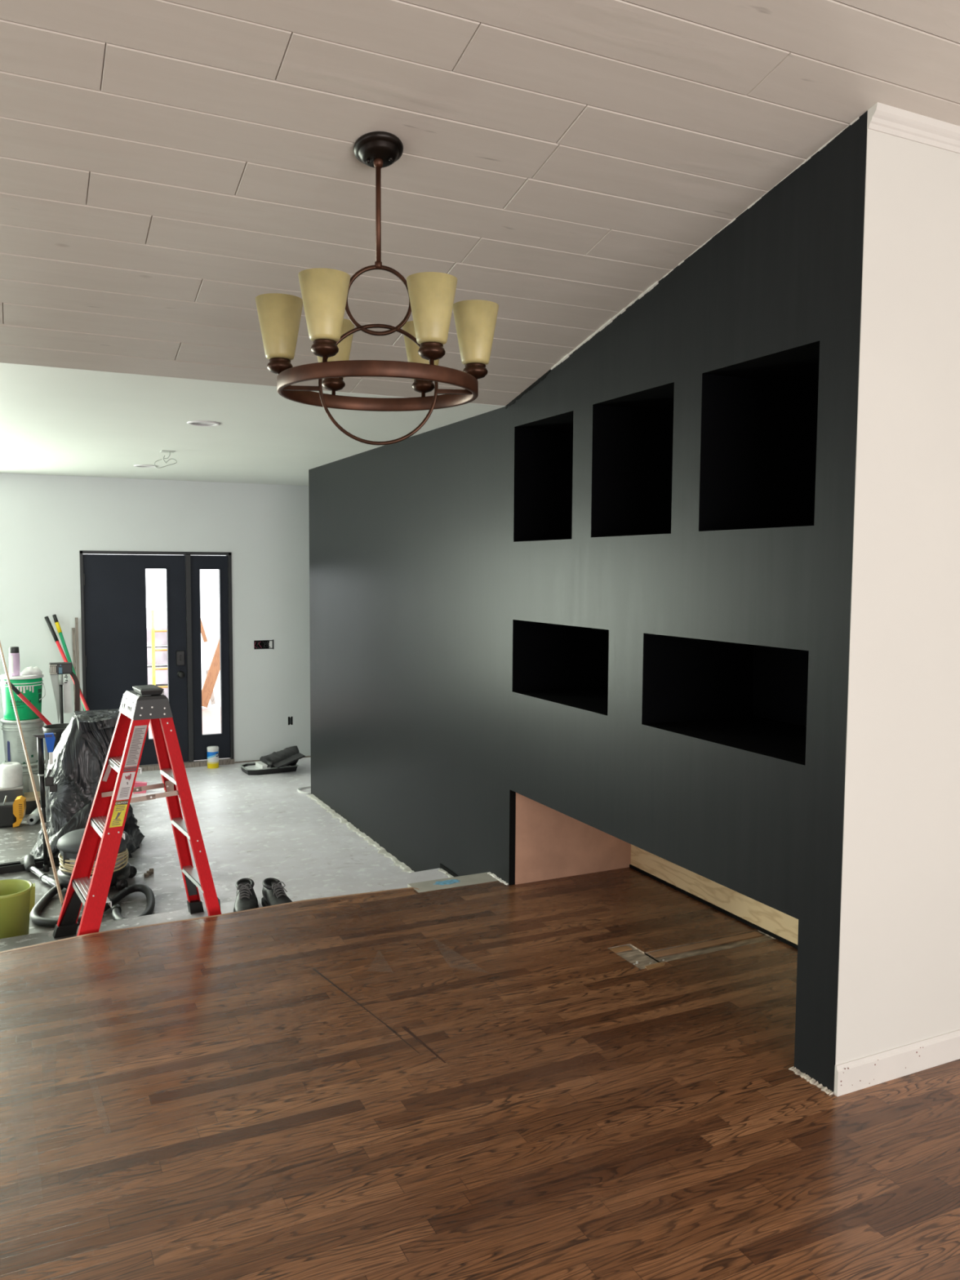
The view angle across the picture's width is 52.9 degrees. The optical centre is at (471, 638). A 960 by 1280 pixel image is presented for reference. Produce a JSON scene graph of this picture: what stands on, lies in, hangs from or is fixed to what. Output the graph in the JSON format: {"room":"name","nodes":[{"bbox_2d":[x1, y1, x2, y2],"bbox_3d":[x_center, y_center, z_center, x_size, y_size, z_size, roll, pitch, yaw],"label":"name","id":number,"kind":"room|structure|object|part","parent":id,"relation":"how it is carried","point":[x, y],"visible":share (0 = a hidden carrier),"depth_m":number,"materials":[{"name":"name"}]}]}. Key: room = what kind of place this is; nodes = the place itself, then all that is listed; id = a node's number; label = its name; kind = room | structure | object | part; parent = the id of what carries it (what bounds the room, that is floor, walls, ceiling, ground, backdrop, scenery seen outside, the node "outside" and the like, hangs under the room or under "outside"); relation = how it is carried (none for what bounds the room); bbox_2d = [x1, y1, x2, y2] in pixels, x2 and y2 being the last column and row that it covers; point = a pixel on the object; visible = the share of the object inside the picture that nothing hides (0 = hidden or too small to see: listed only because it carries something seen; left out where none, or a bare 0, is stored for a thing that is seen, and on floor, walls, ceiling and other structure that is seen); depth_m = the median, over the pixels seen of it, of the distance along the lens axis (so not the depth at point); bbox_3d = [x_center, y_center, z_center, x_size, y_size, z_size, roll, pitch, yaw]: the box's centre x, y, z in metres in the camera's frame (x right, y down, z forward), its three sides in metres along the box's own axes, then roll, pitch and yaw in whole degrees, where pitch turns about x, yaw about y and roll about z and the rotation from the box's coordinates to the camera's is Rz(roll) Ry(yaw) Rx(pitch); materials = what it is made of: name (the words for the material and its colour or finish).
{"room":"living room","nodes":[
{"label":"living room","id":0,"kind":"room"},
{"bbox_2d":[0,472,310,777],"bbox_3d":[-3.896,-0.090,8.449,8.200,2.661,0.140,-2,5,-25],"label":"wall","id":1,"kind":"structure","parent":0,"point":[46,521],"depth_m":8.89,"materials":[{"name":"white paint"}]},
{"bbox_2d":[79,550,234,771],"bbox_3d":[-2.874,0.209,8.901,1.327,2.011,0.162,-2,5,-25],"label":"door","id":2,"kind":"structure","parent":1,"relation":"in","point":[113,584],"depth_m":8.88,"materials":[{"name":"blue paint"}]},
{"bbox_3d":[-2.696,0.183,8.953,0.075,0.135,0.042,-2,5,-25],"label":"deadbolt plate","id":3,"kind":"part","parent":2,"relation":"part of","materials":[{"name":"black plastic"}]},
{"bbox_3d":[-2.688,0.336,8.951,0.064,0.064,0.075,-2,5,-25],"label":"knob","id":4,"kind":"part","parent":2,"relation":"part of","materials":[{"name":"black plastic"}]},
{"bbox_2d":[44,755,310,778],"bbox_3d":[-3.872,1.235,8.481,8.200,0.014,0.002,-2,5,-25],"label":"baseboard","id":5,"kind":"structure","parent":1,"relation":"attached to","point":[305,756],"depth_m":9.30,"materials":[{"name":"wood"}]},
{"bbox_2d":[253,639,273,648],"bbox_3d":[-2.003,0.059,9.304,0.193,0.094,0.064,-2,5,-25],"label":"switch box","id":6,"kind":"object","parent":1,"relation":"attached to","point":[261,644],"visible":1,"depth_m":9.29,"materials":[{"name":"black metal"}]},
{"bbox_2d":[268,640,272,648],"bbox_3d":[-1.935,0.059,9.314,0.032,0.068,0.006,-2,5,-25],"label":"switch plate","id":7,"kind":"object","parent":6,"relation":"attached to","point":[270,642],"depth_m":9.31,"materials":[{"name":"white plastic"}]},
{"bbox_2d":[288,715,292,725],"bbox_3d":[-1.780,0.805,9.472,0.046,0.092,0.054,-2,5,-25],"label":"outlet box","id":8,"kind":"object","parent":1,"relation":"attached to","point":[290,718],"visible":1,"depth_m":9.45,"materials":[{"name":"grey plastic"}]},
{"bbox_2d":[0,757,408,933],"bbox_3d":[-2.845,1.455,6.325,8.200,0.100,5.038,-2,5,-25],"label":"floor","id":9,"kind":"structure","parent":0,"point":[259,828],"depth_m":6.55,"materials":[{"name":"concrete"}]},
{"bbox_2d":[0,784,22,802],"bbox_3d":[-3.497,1.221,7.314,0.192,0.215,0.180,-2,5,-25],"label":"storage tote","id":10,"kind":"object","parent":9,"relation":"on","point":[11,793],"visible":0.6,"depth_m":7.24,"materials":[{"name":"plastic"}]},
{"bbox_2d":[0,761,22,787],"bbox_3d":[-3.483,1.030,7.301,0.164,0.168,0.163,-2,5,-25],"label":"paper roll","id":11,"kind":"object","parent":10,"relation":"on","point":[11,773],"visible":1,"depth_m":7.24,"materials":[{"name":"white paper"}]},
{"bbox_3d":[-3.496,1.122,7.307,0.192,0.017,0.180,-2,5,-25],"label":"tote lid","id":12,"kind":"part","parent":10,"relation":"part of","materials":[{"name":"white plastic"}]},
{"bbox_2d":[0,795,26,827],"bbox_3d":[-3.324,1.241,6.971,0.188,0.226,0.120,-1,4,-17],"label":"tool","id":13,"kind":"object","parent":9,"relation":"on","point":[11,813],"visible":1,"depth_m":6.93,"materials":[{"name":"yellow plastic"}]},
{"bbox_2d":[0,879,35,938],"bbox_3d":[-2.311,1.375,4.776,0.287,0.290,0.276,-2,5,-25],"label":"pail","id":14,"kind":"object","parent":9,"relation":"on","point":[17,896],"visible":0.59,"depth_m":4.72,"materials":[{"name":"plastic"}]},
{"bbox_2d":[1,759,46,796],"bbox_3d":[-3.521,1.135,7.623,0.325,0.341,0.316,-2,5,-25],"label":"bucket","id":15,"kind":"object","parent":9,"relation":"on","point":[26,776],"visible":0.17,"depth_m":7.50,"materials":[{"name":"white plastic"}]},
{"bbox_2d":[0,717,44,764],"bbox_3d":[-3.519,0.794,7.598,0.325,0.341,0.316,-2,5,-25],"label":"bucket","id":16,"kind":"object","parent":15,"relation":"on","point":[13,747],"visible":0.7,"depth_m":7.48,"materials":[{"name":"white plastic"}]},
{"bbox_3d":[-3.523,0.636,7.585,0.316,0.023,0.316,-2,5,-25],"label":"lid","id":17,"kind":"part","parent":16,"relation":"part of","materials":[{"name":"white plastic"}]},
{"bbox_2d":[0,673,45,719],"bbox_3d":[-3.518,0.453,7.573,0.325,0.341,0.316,-2,5,-25],"label":"bucket","id":18,"kind":"object","parent":16,"relation":"on","point":[30,686],"visible":0.79,"depth_m":7.46,"materials":[{"name":"green plastic"}]},
{"bbox_2d":[8,646,20,675],"bbox_3d":[-3.538,0.177,7.476,0.076,0.224,0.076,-2,5,-25],"label":"spray can","id":19,"kind":"object","parent":18,"relation":"on","point":[14,655],"visible":1,"depth_m":7.45,"materials":[{"name":"pink metal"}]},
{"bbox_3d":[-3.521,0.294,7.560,0.316,0.023,0.316,-2,5,-25],"label":"lid","id":20,"kind":"part","parent":18,"relation":"part of","materials":[{"name":"white plastic"}]},
{"bbox_2d":[20,666,42,675],"bbox_3d":[-3.414,0.250,7.496,0.150,0.074,0.100,-2,5,-25],"label":"rag","id":21,"kind":"object","parent":18,"relation":"on","point":[30,670],"visible":1,"depth_m":7.46,"materials":[{"name":"white fabric"}]},
{"bbox_3d":[-3.525,0.977,7.610,0.316,0.023,0.316,-2,5,-25],"label":"lid","id":22,"kind":"part","parent":15,"relation":"part of","materials":[{"name":"white plastic"}]},
{"bbox_2d":[4,680,51,724],"bbox_3d":[-3.260,0.798,7.705,0.032,1.027,0.962,3,5,30],"label":"handle","id":23,"kind":"object","parent":9,"relation":"on","point":[14,688],"visible":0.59,"depth_m":7.42,"materials":[{"name":"red plastic"}]},
{"bbox_2d":[0,853,59,886],"bbox_3d":[-2.701,1.400,5.738,0.587,0.094,0.610,-2,5,-25],"label":"wand","id":24,"kind":"object","parent":9,"relation":"on","point":[29,864],"visible":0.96,"depth_m":5.91,"materials":[{"name":"black plastic"}]},
{"bbox_2d":[0,642,63,906],"bbox_3d":[-3.239,0.208,6.713,0.012,2.320,3.578,-2,5,-34],"label":"wood strip","id":25,"kind":"object","parent":9,"relation":"on","point":[42,823],"visible":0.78,"depth_m":5.95,"materials":[{"name":"beige wood"}]},
{"bbox_2d":[26,807,39,824],"bbox_3d":[-3.212,1.308,7.124,0.072,0.072,0.260,-1,4,-11],"label":"roll","id":26,"kind":"object","parent":9,"relation":"on","point":[33,817],"visible":0.78,"depth_m":7.01,"materials":[{"name":"white paper"}]},
{"bbox_2d":[28,773,39,791],"bbox_3d":[-3.392,1.184,7.517,0.095,0.260,0.011,-2,5,-25],"label":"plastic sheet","id":27,"kind":"object","parent":9,"relation":"on","point":[36,777],"visible":0.35,"depth_m":7.51,"materials":[{"name":"plastic"}]},
{"bbox_2d":[23,791,45,814],"bbox_3d":[-3.310,1.259,7.428,0.233,0.125,0.210,-2,5,-25],"label":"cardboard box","id":28,"kind":"object","parent":9,"relation":"on","point":[31,805],"visible":0.23,"depth_m":7.31,"materials":[{"name":"brown cardboard"}]},
{"bbox_3d":[-3.310,1.209,7.424,0.233,0.025,0.210,-2,5,-25],"label":"box lid","id":29,"kind":"part","parent":28,"relation":"part of","materials":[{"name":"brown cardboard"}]},
{"bbox_2d":[32,733,57,871],"bbox_3d":[-2.610,1.008,5.927,0.130,0.850,0.050,-2,5,-25],"label":"support pole","id":30,"kind":"object","parent":9,"relation":"on","point":[49,781],"visible":0.91,"depth_m":5.90,"materials":[{"name":"black plastic"}]},
{"bbox_3d":[-2.608,0.596,5.897,0.130,0.022,0.050,-2,5,-25],"label":"head plate","id":31,"kind":"part","parent":30,"relation":"part of","materials":[{"name":"black plastic"}]},
{"bbox_2d":[44,732,55,764],"bbox_3d":[-2.572,0.674,5.897,0.060,0.190,0.045,-2,5,-25],"label":"scoop","id":32,"kind":"object","parent":30,"relation":"hanging from","point":[50,738],"visible":1,"depth_m":5.88,"materials":[{"name":"plastic"}]},
{"bbox_2d":[42,723,68,772],"bbox_3d":[-2.898,0.992,6.854,0.248,0.745,0.248,-2,5,-25],"label":"tub","id":33,"kind":"object","parent":9,"relation":"on","point":[58,729],"visible":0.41,"depth_m":6.75,"materials":[{"name":"black plastic"}]},
{"bbox_2d":[48,662,79,723],"bbox_3d":[-3.229,0.748,7.629,0.184,1.115,0.208,2,5,26],"label":"vacuum cleaner","id":34,"kind":"object","parent":9,"relation":"on","point":[62,691],"depth_m":7.56,"materials":[{"name":"black plastic"}]},
{"bbox_3d":[-3.261,0.474,7.569,0.067,0.390,0.030,-2,5,-25],"label":"panel","id":35,"kind":"part","parent":34,"relation":"part of","materials":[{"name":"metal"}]},
{"bbox_3d":[-3.207,0.685,7.567,0.024,0.650,0.024,-2,5,-25],"label":"rod","id":36,"kind":"part","parent":34,"relation":"part of","materials":[{"name":"black plastic"}]},
{"bbox_3d":[-3.181,0.457,7.612,0.065,0.260,0.040,-2,5,-25],"label":"panel","id":37,"kind":"part","parent":34,"relation":"part of","materials":[{"name":"white plastic"}]},
{"bbox_2d":[44,616,89,710],"bbox_3d":[-3.325,0.541,8.286,0.838,1.446,0.033,2,5,23],"label":"pole","id":38,"kind":"object","parent":9,"relation":"on","point":[46,619],"visible":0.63,"depth_m":8.34,"materials":[{"name":"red plastic"}]},
{"bbox_2d":[52,614,85,711],"bbox_3d":[-3.346,0.532,8.314,0.725,1.458,0.034,3,5,30],"label":"pole","id":39,"kind":"object","parent":9,"relation":"on","point":[56,623],"visible":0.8,"depth_m":8.38,"materials":[{"name":"yellow plastic"}]},
{"bbox_2d":[71,627,75,703],"bbox_3d":[-3.487,0.575,8.510,0.024,1.330,0.145,-2,5,-25],"label":"leaning board","id":40,"kind":"object","parent":9,"relation":"on","point":[73,628],"visible":0.43,"depth_m":8.51,"materials":[{"name":"grey wood"}]},
{"bbox_2d":[75,617,80,711],"bbox_3d":[-3.463,0.529,8.521,0.024,1.420,0.150,-2,5,-25],"label":"leaning board","id":41,"kind":"object","parent":9,"relation":"on","point":[76,618],"visible":0.36,"depth_m":8.52,"materials":[{"name":"grey wood"}]},
{"bbox_2d":[30,708,144,859],"bbox_3d":[-2.503,0.951,6.325,0.740,0.909,0.663,-2,5,-25],"label":"plastic bag","id":42,"kind":"object","parent":9,"relation":"on","point":[79,756],"visible":0.67,"depth_m":6.21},
{"bbox_2d":[29,884,155,927],"bbox_3d":[-2.055,1.456,5.292,0.675,0.061,0.584,0,4,-3],"label":"hose","id":43,"kind":"object","parent":9,"relation":"on","point":[116,909],"visible":0.67,"depth_m":5.25,"materials":[{"name":"black plastic"}]},
{"bbox_2d":[56,828,137,890],"bbox_3d":[-2.193,1.290,5.675,0.445,0.327,0.432,-2,5,-25],"label":"shop vacuum","id":44,"kind":"object","parent":9,"relation":"on","point":[68,845],"visible":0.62,"depth_m":5.57,"materials":[{"name":"black plastic"}]},
{"bbox_3d":[-2.219,1.168,5.670,0.400,0.083,0.400,-2,5,-25],"label":"lid","id":45,"kind":"part","parent":44,"relation":"part of","materials":[{"name":"grey plastic"}]},
{"bbox_3d":[-2.043,1.396,5.599,0.055,0.060,0.050,2,5,26],"label":"caster arm","id":46,"kind":"part","parent":44,"relation":"part of","materials":[{"name":"black plastic"}]},
{"bbox_3d":[-2.068,1.381,5.812,0.055,0.060,0.050,-3,5,-40],"label":"caster arm","id":47,"kind":"part","parent":44,"relation":"part of","materials":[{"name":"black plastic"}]},
{"bbox_2d":[133,781,146,793],"bbox_3d":[-2.755,1.237,8.039,0.102,0.085,0.103,-1,4,-14],"label":"scrap","id":48,"kind":"object","parent":9,"relation":"on","point":[137,784],"visible":0.57,"depth_m":8.02,"materials":[{"name":"plastic"}]},
{"bbox_2d":[143,868,153,877],"bbox_3d":[-1.964,1.426,5.874,0.035,0.032,0.090,1,4,10],"label":"clump","id":49,"kind":"object","parent":9,"relation":"on","point":[150,871],"visible":1,"depth_m":5.87,"materials":[{"name":"brown"}]},
{"bbox_2d":[206,746,218,768],"bbox_3d":[-2.417,1.111,9.035,0.107,0.197,0.107,-2,5,-25],"label":"wipes canister","id":50,"kind":"object","parent":9,"relation":"on","point":[212,751],"visible":1,"depth_m":8.99,"materials":[{"name":"white plastic"}]},
{"bbox_2d":[239,760,298,775],"bbox_3d":[-1.877,1.183,8.915,0.480,0.075,0.340,-2,5,-29],"label":"paint tray","id":51,"kind":"object","parent":9,"relation":"on","point":[256,768],"visible":0.89,"depth_m":8.82,"materials":[{"name":"black plastic"}]},
{"bbox_2d":[259,745,305,768],"bbox_3d":[-1.743,1.086,8.885,0.309,0.162,0.470,-2,5,-29],"label":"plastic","id":52,"kind":"object","parent":51,"relation":"on","point":[291,755],"visible":0.99,"depth_m":8.85,"materials":[{"name":"black plastic"}]},
{"bbox_2d":[297,786,311,794],"bbox_3d":[-1.368,1.271,8.116,0.192,0.022,0.239,-2,5,-25],"label":"cable coil","id":53,"kind":"object","parent":9,"relation":"on","point":[300,788],"visible":0.71,"depth_m":8.04,"materials":[{"name":"white plastic"}]},
{"bbox_2d":[306,794,413,872],"bbox_3d":[-0.775,1.376,6.764,0.060,0.016,2.624,-2,5,-25],"label":"strip","id":54,"kind":"object","parent":9,"relation":"on","point":[382,851],"visible":0.87,"depth_m":6.74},
{"bbox_2d":[0,867,448,951],"bbox_3d":[-2.804,1.519,3.896,6.189,0.165,0.818,-2,5,-25],"label":"step","id":55,"kind":"structure","parent":0,"point":[400,881],"depth_m":5.02,"materials":[{"name":"concrete"}]},
{"bbox_2d":[52,690,221,937],"bbox_3d":[-1.544,0.825,4.478,0.698,1.148,0.466,-2,5,-31],"label":"step ladder","id":56,"kind":"object","parent":55,"relation":"on","point":[107,817],"visible":0.97,"depth_m":4.44,"materials":[{"name":"red plastic"}]},
{"bbox_3d":[-1.759,0.838,4.546,0.401,1.070,0.052,-1,4,-15],"label":"rail","id":57,"kind":"part","parent":56,"relation":"part of","materials":[{"name":"red plastic"}]},
{"bbox_3d":[-1.583,0.860,4.259,0.052,1.070,0.401,4,6,42],"label":"rail","id":58,"kind":"part","parent":56,"relation":"part of","materials":[{"name":"red plastic"}]},
{"bbox_3d":[-1.566,0.301,4.425,0.037,0.096,0.286,-2,5,-31],"label":"plate","id":59,"kind":"part","parent":56,"relation":"part of","materials":[{"name":"metal"}]},
{"bbox_2d":[132,684,164,695],"bbox_3d":[-1.481,0.236,4.422,0.102,0.029,0.165,-2,5,-31],"label":"block","id":60,"kind":"object","parent":56,"relation":"on","point":[144,690],"visible":1,"depth_m":4.37,"materials":[{"name":"grey plastic"}]},
{"bbox_3d":[-1.450,0.837,4.721,0.049,1.050,0.292,3,5,36],"label":"rail","id":61,"kind":"part","parent":56,"relation":"part of","materials":[{"name":"red plastic"}]},
{"bbox_3d":[-1.286,0.857,4.454,0.292,1.050,0.049,0,4,-9],"label":"rail","id":62,"kind":"part","parent":56,"relation":"part of","materials":[{"name":"red plastic"}]},
{"bbox_2d":[233,878,258,911],"bbox_3d":[-1.134,1.308,4.865,0.126,0.132,0.290,-1,4,-13],"label":"shoe","id":63,"kind":"object","parent":55,"relation":"on","point":[246,897],"visible":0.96,"depth_m":4.85,"materials":[{"name":"black leather"}]},
{"bbox_2d":[261,877,292,906],"bbox_3d":[-0.978,1.308,4.886,0.126,0.132,0.290,-3,5,-34],"label":"shoe","id":64,"kind":"object","parent":55,"relation":"on","point":[273,893],"visible":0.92,"depth_m":4.89,"materials":[{"name":"black leather"}]},
{"bbox_2d":[438,868,453,877],"bbox_3d":[-0.062,1.343,5.295,0.027,0.012,0.570,-2,5,-25],"label":"strip","id":65,"kind":"object","parent":55,"relation":"on","point":[446,873],"visible":0.3,"depth_m":5.47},
{"bbox_2d":[407,871,498,892],"bbox_3d":[-2.669,1.398,3.602,6.189,0.200,0.188,-2,5,-25],"label":"floor","id":66,"kind":"structure","parent":0,"point":[427,886],"depth_m":4.83,"materials":[{"name":"grey concrete"}]},
{"bbox_2d":[0,887,418,953],"bbox_3d":[-2.864,1.314,3.508,5.760,0.023,0.093,-2,5,-26],"label":"trim","id":67,"kind":"structure","parent":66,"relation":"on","point":[406,887],"depth_m":4.31,"materials":[{"name":"brown wood"}]},
{"bbox_2d":[435,879,460,884],"bbox_3d":[-0.123,1.221,4.832,0.150,0.001,0.065,-2,5,-25],"label":"paint daub","id":68,"kind":"object","parent":66,"relation":"on","point":[452,881],"visible":1,"depth_m":4.83,"materials":[{"name":"blue paint"}]},
{"bbox_2d":[0,866,959,1279],"bbox_3d":[0.260,1.524,0.712,9.000,0.001,7.852,-2,5,-25],"label":"floor","id":69,"kind":"structure","parent":0,"point":[190,1100],"depth_m":2.80,"materials":[{"name":"brown wood"}]},
{"bbox_2d":[312,968,401,1036],"bbox_3d":[-0.427,1.315,3.513,0.007,0.001,0.666,-3,5,-35],"label":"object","id":70,"kind":"structure","parent":69,"relation":"on","point":[316,971],"depth_m":3.54,"materials":[{"name":"brown wood"}]},
{"bbox_2d":[386,1026,418,1053],"bbox_3d":[-0.229,1.338,3.222,0.004,0.001,0.222,-2,5,-33],"label":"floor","id":71,"kind":"structure","parent":69,"relation":"on","point":[387,1026],"depth_m":3.23,"materials":[{"name":"brown wood"}]},
{"bbox_2d":[401,1026,445,1062],"bbox_3d":[-0.157,1.341,3.190,0.013,0.001,0.282,-2,5,-32],"label":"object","id":72,"kind":"structure","parent":69,"relation":"on","point":[405,1028],"depth_m":3.21,"materials":[{"name":"brown wood"}]},
{"bbox_2d":[487,871,508,884],"bbox_3d":[0.132,1.214,4.889,0.018,0.010,0.210,-2,5,-25],"label":"strip","id":73,"kind":"object","parent":69,"relation":"on","point":[493,875],"visible":1,"depth_m":4.89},
{"bbox_2d":[607,929,775,969],"bbox_3d":[0.940,1.287,4.048,0.713,0.008,0.251,-2,5,-25],"label":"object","id":74,"kind":"structure","parent":69,"relation":"on","point":[640,959],"depth_m":4.00,"materials":[{"name":"brown wood"}]},
{"bbox_2d":[788,1066,833,1095],"bbox_3d":[1.044,1.359,2.971,0.020,0.009,0.168,-2,5,-25],"label":"strip","id":75,"kind":"object","parent":69,"relation":"on","point":[797,1072],"visible":1,"depth_m":2.97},
{"bbox_2d":[0,0,959,485],"bbox_3d":[-1.343,-1.685,3.781,9.099,1.229,10.484,-2,5,-25],"label":"ceiling","id":76,"kind":"structure","parent":0,"point":[559,159],"depth_m":2.79,"materials":[{"name":"paint"}]},
{"bbox_2d":[133,464,157,467],"bbox_3d":[-2.550,-1.348,7.565,0.176,0.006,0.176,-2,5,-25],"label":"recessed light","id":77,"kind":"object","parent":76,"relation":"in","point":[135,465],"visible":0.98,"depth_m":7.56,"materials":[{"name":"white plastic"}]},
{"bbox_2d":[154,450,177,468],"bbox_3d":[-2.091,-1.221,6.606,0.150,0.118,0.090,-2,5,-25],"label":"wire","id":78,"kind":"object","parent":76,"relation":"hanging from","point":[167,451],"visible":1,"depth_m":6.60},
{"bbox_2d":[186,420,220,426],"bbox_3d":[-1.468,-1.177,5.296,0.176,0.006,0.176,-2,5,-25],"label":"recessed light","id":79,"kind":"object","parent":76,"relation":"in","point":[197,423],"visible":1,"depth_m":5.29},
{"bbox_2d":[254,131,498,445],"bbox_3d":[-0.258,-0.955,2.687,0.602,0.826,0.675,-3,5,-35],"label":"chandelier","id":80,"kind":"object","parent":76,"relation":"hanging from","point":[324,291],"visible":1,"depth_m":2.62,"materials":[{"name":"brown metal"}]},
{"bbox_3d":[-0.529,-0.853,2.668,0.131,0.161,0.131,0,4,-5],"label":"lamp shade","id":81,"kind":"part","parent":80,"relation":"part of","materials":[{"name":"beige glass"}]},
{"bbox_3d":[-0.372,-0.836,2.447,0.131,0.161,0.131,0,4,-5],"label":"lamp shade","id":82,"kind":"part","parent":80,"relation":"part of","materials":[{"name":"beige glass"}]},
{"bbox_3d":[-0.416,-0.870,2.915,0.131,0.161,0.131,0,4,-5],"label":"lamp shade","id":83,"kind":"part","parent":80,"relation":"part of","materials":[{"name":"beige glass"}]},
{"bbox_3d":[-0.257,-1.175,2.671,0.028,0.297,0.028,0,4,-5],"label":"rod","id":84,"kind":"part","parent":80,"relation":"part of","materials":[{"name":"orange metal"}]},
{"bbox_3d":[-0.146,-0.870,2.941,0.131,0.161,0.131,0,4,-5],"label":"lamp shade","id":85,"kind":"part","parent":80,"relation":"part of","materials":[{"name":"beige glass"}]},
{"bbox_3d":[-0.101,-0.836,2.473,0.131,0.161,0.131,0,4,-5],"label":"lamp shade","id":86,"kind":"part","parent":80,"relation":"part of","materials":[{"name":"beige glass"}]},
{"bbox_3d":[0.012,-0.853,2.720,0.131,0.161,0.131,0,4,-5],"label":"lamp shade","id":87,"kind":"part","parent":80,"relation":"part of","materials":[{"name":"beige glass"}]},
{"bbox_2d":[308,111,867,1093],"bbox_3d":[0.224,-0.100,5.502,0.743,3.154,5.634,-2,5,-25],"label":"wall","id":88,"kind":"structure","parent":0,"point":[598,620],"depth_m":3.88,"materials":[{"name":"black paint"}]},
{"bbox_2d":[440,863,458,876],"bbox_3d":[-0.082,1.323,5.362,0.004,0.020,0.450,-2,5,-25],"label":"trim","id":89,"kind":"structure","parent":88,"relation":"attached to","point":[442,866],"depth_m":5.46,"materials":[{"name":"black wood"}]},
{"bbox_2d":[505,369,550,408],"bbox_3d":[0.260,-1.157,4.493,0.003,0.116,0.429,-2,5,-25],"label":"trim","id":90,"kind":"structure","parent":88,"relation":"attached to","point":[543,376],"depth_m":4.47,"materials":[{"name":"black wood"}]},
{"bbox_3d":[0.527,0.975,4.946,0.689,0.482,0.024,-2,5,-25],"label":"opening panel","id":91,"kind":"part","parent":88,"relation":"part of","materials":[{"name":"beige paint"}]},
{"bbox_2d":[551,116,859,369],"bbox_3d":[0.722,-1.330,3.501,0.008,0.396,1.710,-2,5,-25],"label":"trim","id":92,"kind":"structure","parent":88,"relation":"attached to","point":[655,283],"depth_m":3.62,"materials":[{"name":"white wood"}]},
{"bbox_3d":[1.266,1.026,4.216,0.020,0.470,1.939,-2,5,-25],"label":"opening panel","id":93,"kind":"part","parent":88,"relation":"part of","materials":[{"name":"brown wood"}]},
{"bbox_2d":[835,128,959,1065],"bbox_3d":[2.455,-0.093,3.444,3.010,2.852,0.014,-2,5,-25],"label":"wall","id":94,"kind":"structure","parent":0,"point":[899,964],"depth_m":2.88,"materials":[{"name":"white paint"}]},
{"bbox_2d":[834,1029,959,1096],"bbox_3d":[2.356,1.287,3.488,2.800,0.092,0.013,-2,5,-25],"label":"baseboard","id":95,"kind":"structure","parent":94,"relation":"attached to","point":[904,1060],"depth_m":2.99,"materials":[{"name":"white paint"}]},
{"bbox_2d":[866,102,959,153],"bbox_3d":[2.377,-1.491,3.276,2.800,0.068,0.034,-2,5,-25],"label":"trim","id":96,"kind":"structure","parent":94,"relation":"attached to","point":[882,117],"depth_m":2.74,"materials":[{"name":"white paint"}]},
{"label":"outside","id":97,"kind":"structure","parent":0,"visible":0},
{"bbox_2d":[148,706,221,737],"bbox_3d":[-3.167,1.145,11.425,5.000,0.038,4.344,-2,5,-25],"label":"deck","id":98,"kind":"object","parent":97,"point":[211,716],"visible":0.02,"depth_m":12.34,"materials":[{"name":"white"}]},
{"bbox_2d":[151,609,168,688],"bbox_3d":[-3.946,0.320,12.799,0.550,1.400,0.044,-2,5,-25],"label":"scaffold","id":99,"kind":"object","parent":98,"relation":"on","point":[153,631],"visible":0.28,"depth_m":12.67,"materials":[{"name":"metal"}]},
{"bbox_3d":[-4.175,0.326,12.690,0.042,1.400,0.044,-2,5,-25],"label":"post","id":100,"kind":"part","parent":99,"relation":"part of","materials":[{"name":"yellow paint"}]},
{"bbox_2d":[201,638,220,707],"bbox_3d":[-3.474,0.129,13.453,0.697,1.656,0.050,-2,5,-25],"label":"brace","id":101,"kind":"object","parent":98,"relation":"on","point":[213,672],"visible":0.29,"depth_m":13.40,"materials":[{"name":"orange wood"}]},
{"bbox_3d":[-3.839,0.297,13.458,0.100,1.350,0.090,-2,5,-25],"label":"post","id":102,"kind":"object","parent":98,"relation":"on","visible":0},
{"bbox_2d":[200,619,207,642],"bbox_3d":[-3.763,-0.154,13.461,0.163,0.424,0.040,-2,5,-25],"label":"knee brace","id":103,"kind":"object","parent":102,"relation":"attached to","point":[202,632],"visible":0.57,"depth_m":13.46,"materials":[{"name":"orange wood"}]},
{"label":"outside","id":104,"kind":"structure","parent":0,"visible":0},
{"bbox_2d":[146,607,220,707],"bbox_3d":[-14.895,0.131,31.440,60.000,0.050,50.600,-2,5,-25],"label":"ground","id":105,"kind":"structure","parent":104,"point":[210,616],"depth_m":36.43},
{"bbox_2d":[146,626,168,698],"bbox_3d":[-6.302,0.505,17.242,2.150,1.360,0.400,-2,5,-25],"label":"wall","id":106,"kind":"structure","parent":105,"relation":"on","point":[161,657],"depth_m":17.38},
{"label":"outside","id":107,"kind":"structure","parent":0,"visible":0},
{"bbox_2d":[205,669,215,704],"bbox_3d":[-3.732,0.697,13.817,0.129,0.506,0.040,-2,5,-25],"label":"board","id":108,"kind":"object","parent":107,"point":[212,697],"visible":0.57,"depth_m":13.82,"materials":[{"name":"white"}]}
]}

